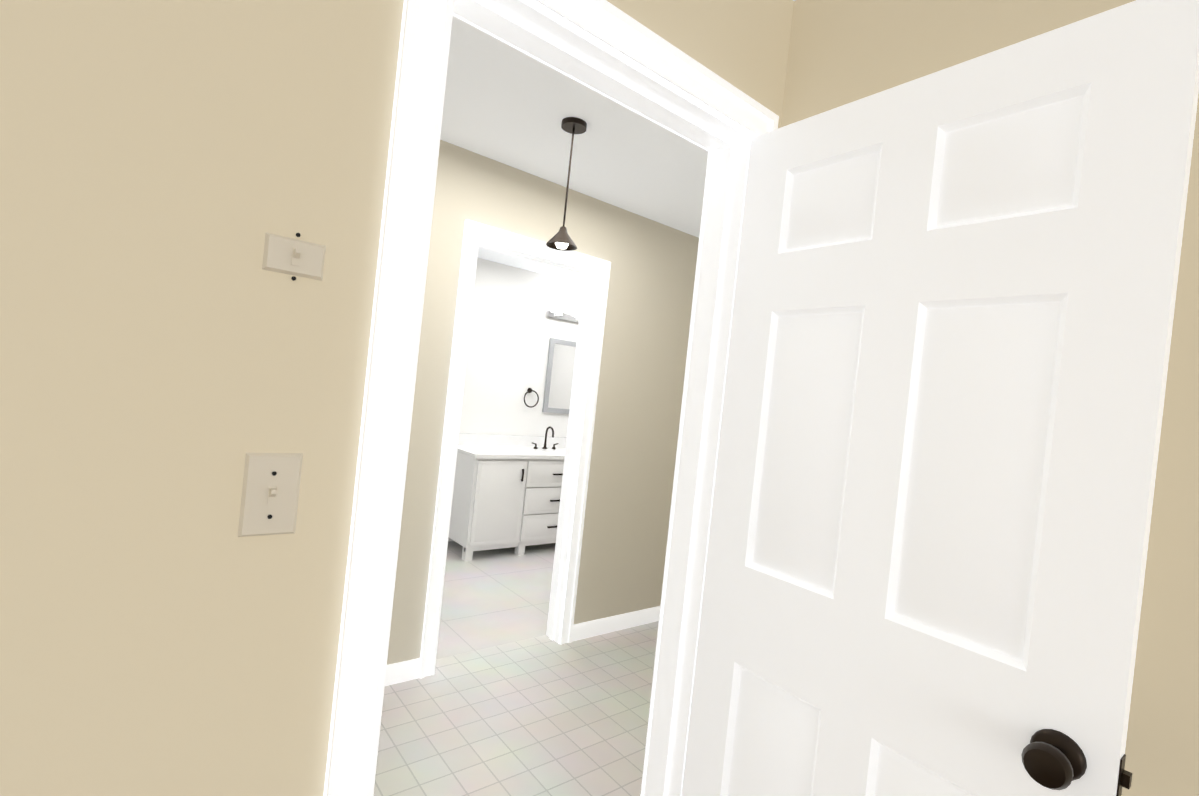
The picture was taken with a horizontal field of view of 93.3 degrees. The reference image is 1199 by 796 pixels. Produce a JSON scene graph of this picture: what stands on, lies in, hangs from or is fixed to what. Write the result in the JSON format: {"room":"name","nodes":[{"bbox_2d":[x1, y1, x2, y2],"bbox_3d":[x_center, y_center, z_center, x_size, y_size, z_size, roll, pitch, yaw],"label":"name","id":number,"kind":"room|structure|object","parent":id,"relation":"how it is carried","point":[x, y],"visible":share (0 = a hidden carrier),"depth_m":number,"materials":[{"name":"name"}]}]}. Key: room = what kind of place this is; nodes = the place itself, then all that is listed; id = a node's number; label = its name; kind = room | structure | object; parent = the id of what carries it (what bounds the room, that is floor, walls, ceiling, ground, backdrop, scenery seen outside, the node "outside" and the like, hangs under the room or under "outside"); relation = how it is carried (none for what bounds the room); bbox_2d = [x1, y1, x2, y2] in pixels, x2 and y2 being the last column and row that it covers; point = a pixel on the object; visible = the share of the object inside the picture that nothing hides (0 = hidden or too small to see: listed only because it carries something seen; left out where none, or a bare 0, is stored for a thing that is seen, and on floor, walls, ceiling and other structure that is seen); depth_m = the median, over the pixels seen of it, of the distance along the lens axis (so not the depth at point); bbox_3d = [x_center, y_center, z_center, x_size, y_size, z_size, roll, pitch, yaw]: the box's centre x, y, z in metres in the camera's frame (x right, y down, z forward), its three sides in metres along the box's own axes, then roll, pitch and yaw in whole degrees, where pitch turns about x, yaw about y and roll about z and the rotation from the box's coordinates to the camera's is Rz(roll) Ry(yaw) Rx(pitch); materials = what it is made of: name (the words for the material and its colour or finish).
{"room":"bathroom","nodes":[
{"label":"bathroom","id":0,"kind":"room"},
{"bbox_2d":[0,0,793,795],"bbox_3d":[-1.447,0.020,0.063,4.580,2.430,0.120,6,1,-39],"label":"wall","id":1,"kind":"structure","parent":0,"point":[172,352],"depth_m":0.72,"materials":[{"name":"paint"}]},
{"bbox_2d":[238,453,302,536],"bbox_3d":[-0.450,0.134,0.779,0.070,0.115,0.018,6,1,-39],"label":"light switch","id":2,"kind":"object","parent":1,"relation":"attached to","point":[270,493],"visible":1,"depth_m":0.78,"materials":[{"name":"beige plastic"}]},
{"bbox_2d":[262,232,325,280],"bbox_3d":[-0.416,-0.194,0.776,0.075,0.066,0.018,6,1,-39],"label":"light switch","id":3,"kind":"object","parent":1,"relation":"attached to","point":[291,256],"visible":1,"depth_m":0.78,"materials":[{"name":"beige plastic"}]},
{"bbox_2d":[324,0,778,795],"bbox_3d":[-0.069,0.314,1.187,0.910,2.115,0.162,6,1,-39],"label":"door frame","id":4,"kind":"structure","parent":1,"relation":"attached to","point":[604,48],"depth_m":1.04,"materials":[{"name":"paint"}]},
{"bbox_2d":[681,0,1198,795],"bbox_3d":[0.502,0.408,1.076,0.177,2.024,0.765,6,1,-39],"label":"door","id":5,"kind":"structure","parent":4,"relation":"attached to","point":[945,382],"depth_m":0.97,"materials":[{"name":"paint"}]},
{"bbox_2d":[448,257,582,540],"bbox_3d":[-0.991,0.031,5.028,3.340,2.430,0.120,6,1,-39],"label":"wall","id":6,"kind":"structure","parent":0,"point":[514,328],"depth_m":5.06,"materials":[{"name":"paint"}]},
{"bbox_2d":[458,434,566,445],"bbox_3d":[-0.605,0.406,5.270,1.730,0.100,0.025,6,1,-39],"label":"backsplash","id":7,"kind":"structure","parent":6,"relation":"attached to","point":[464,439],"depth_m":5.07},
{"bbox_2d":[524,388,538,407],"bbox_3d":[-0.636,-0.003,5.198,0.162,0.180,0.050,6,1,-39],"label":"towel ring","id":8,"kind":"object","parent":6,"relation":"attached to","point":[529,390],"visible":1,"depth_m":5.20,"materials":[{"name":"black metal"}]},
{"bbox_2d":[542,338,576,413],"bbox_3d":[-0.247,-0.192,5.506,0.640,0.700,0.023,6,1,-39],"label":"vanity mirror","id":9,"kind":"object","parent":6,"relation":"attached to","point":[559,376],"visible":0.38,"depth_m":5.40,"materials":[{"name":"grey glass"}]},
{"bbox_2d":[547,297,579,322],"bbox_3d":[-0.136,-0.821,5.446,0.760,0.196,0.167,6,1,-39],"label":"sconce","id":10,"kind":"object","parent":6,"relation":"attached to","point":[564,304],"visible":0.31,"depth_m":5.26,"materials":[{"name":"white glass"}]},
{"bbox_2d":[373,541,658,795],"bbox_3d":[-0.512,1.366,3.230,4.400,0.100,3.470,6,1,-39],"label":"floor","id":11,"kind":"structure","parent":0,"point":[544,715],"depth_m":2.49,"materials":[{"name":"white tile"}]},
{"bbox_2d":[449,454,563,560],"bbox_3d":[-0.481,0.903,5.056,1.700,0.800,0.583,6,1,-39],"label":"bathroom vanity","id":12,"kind":"object","parent":11,"relation":"on","point":[506,491],"depth_m":4.52,"materials":[{"name":"paint"}]},
{"bbox_2d":[457,446,565,457],"bbox_3d":[-0.444,0.489,5.060,1.730,0.032,0.565,6,1,-39],"label":"countertop","id":13,"kind":"structure","parent":12,"relation":"on","point":[473,451],"depth_m":4.72,"materials":[{"name":"white stone"}]},
{"bbox_2d":[387,140,698,664],"bbox_3d":[-0.596,0.089,2.772,3.740,2.430,0.120,6,1,-39],"label":"wall","id":14,"kind":"structure","parent":0,"point":[638,411],"depth_m":3.16,"materials":[{"name":"paint"}]},
{"bbox_2d":[385,658,420,685],"bbox_3d":[-1.431,1.184,2.120,1.555,0.088,0.013,6,1,-39],"label":"baseboard","id":15,"kind":"structure","parent":14,"relation":"attached to","point":[403,671],"depth_m":2.55,"materials":[{"name":"paint"}]},
{"bbox_2d":[419,219,610,678],"bbox_3d":[-0.423,0.264,2.912,0.860,2.115,0.141,6,1,-39],"label":"door frame","id":16,"kind":"structure","parent":14,"relation":"attached to","point":[595,271],"depth_m":3.08,"materials":[{"name":"paint"}]},
{"bbox_2d":[572,606,659,640],"bbox_3d":[0.261,1.350,3.483,1.085,0.088,0.013,6,1,-39],"label":"baseboard","id":17,"kind":"structure","parent":14,"relation":"attached to","point":[588,629],"depth_m":3.34,"materials":[{"name":"paint"}]},
{"bbox_2d":[440,17,707,283],"bbox_3d":[-0.286,-1.154,3.259,4.640,0.100,3.590,6,1,-39],"label":"ceiling","id":18,"kind":"structure","parent":0,"point":[507,105],"depth_m":2.35,"materials":[{"name":"paint"}]},
{"bbox_2d":[546,117,586,250],"bbox_3d":[-0.124,-0.831,2.219,0.124,0.495,0.124,6,1,-39],"label":"pendant light","id":19,"kind":"object","parent":18,"relation":"hanging from","point":[561,239],"visible":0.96,"depth_m":2.21,"materials":[{"name":"black metal"}]},
{"bbox_2d":[781,0,1198,795],"bbox_3d":[2.187,0.405,-0.738,0.120,2.430,5.940,6,1,-39],"label":"wall","id":20,"kind":"structure","parent":0,"point":[841,52],"depth_m":0.86,"materials":[{"name":"paint"}]}
]}

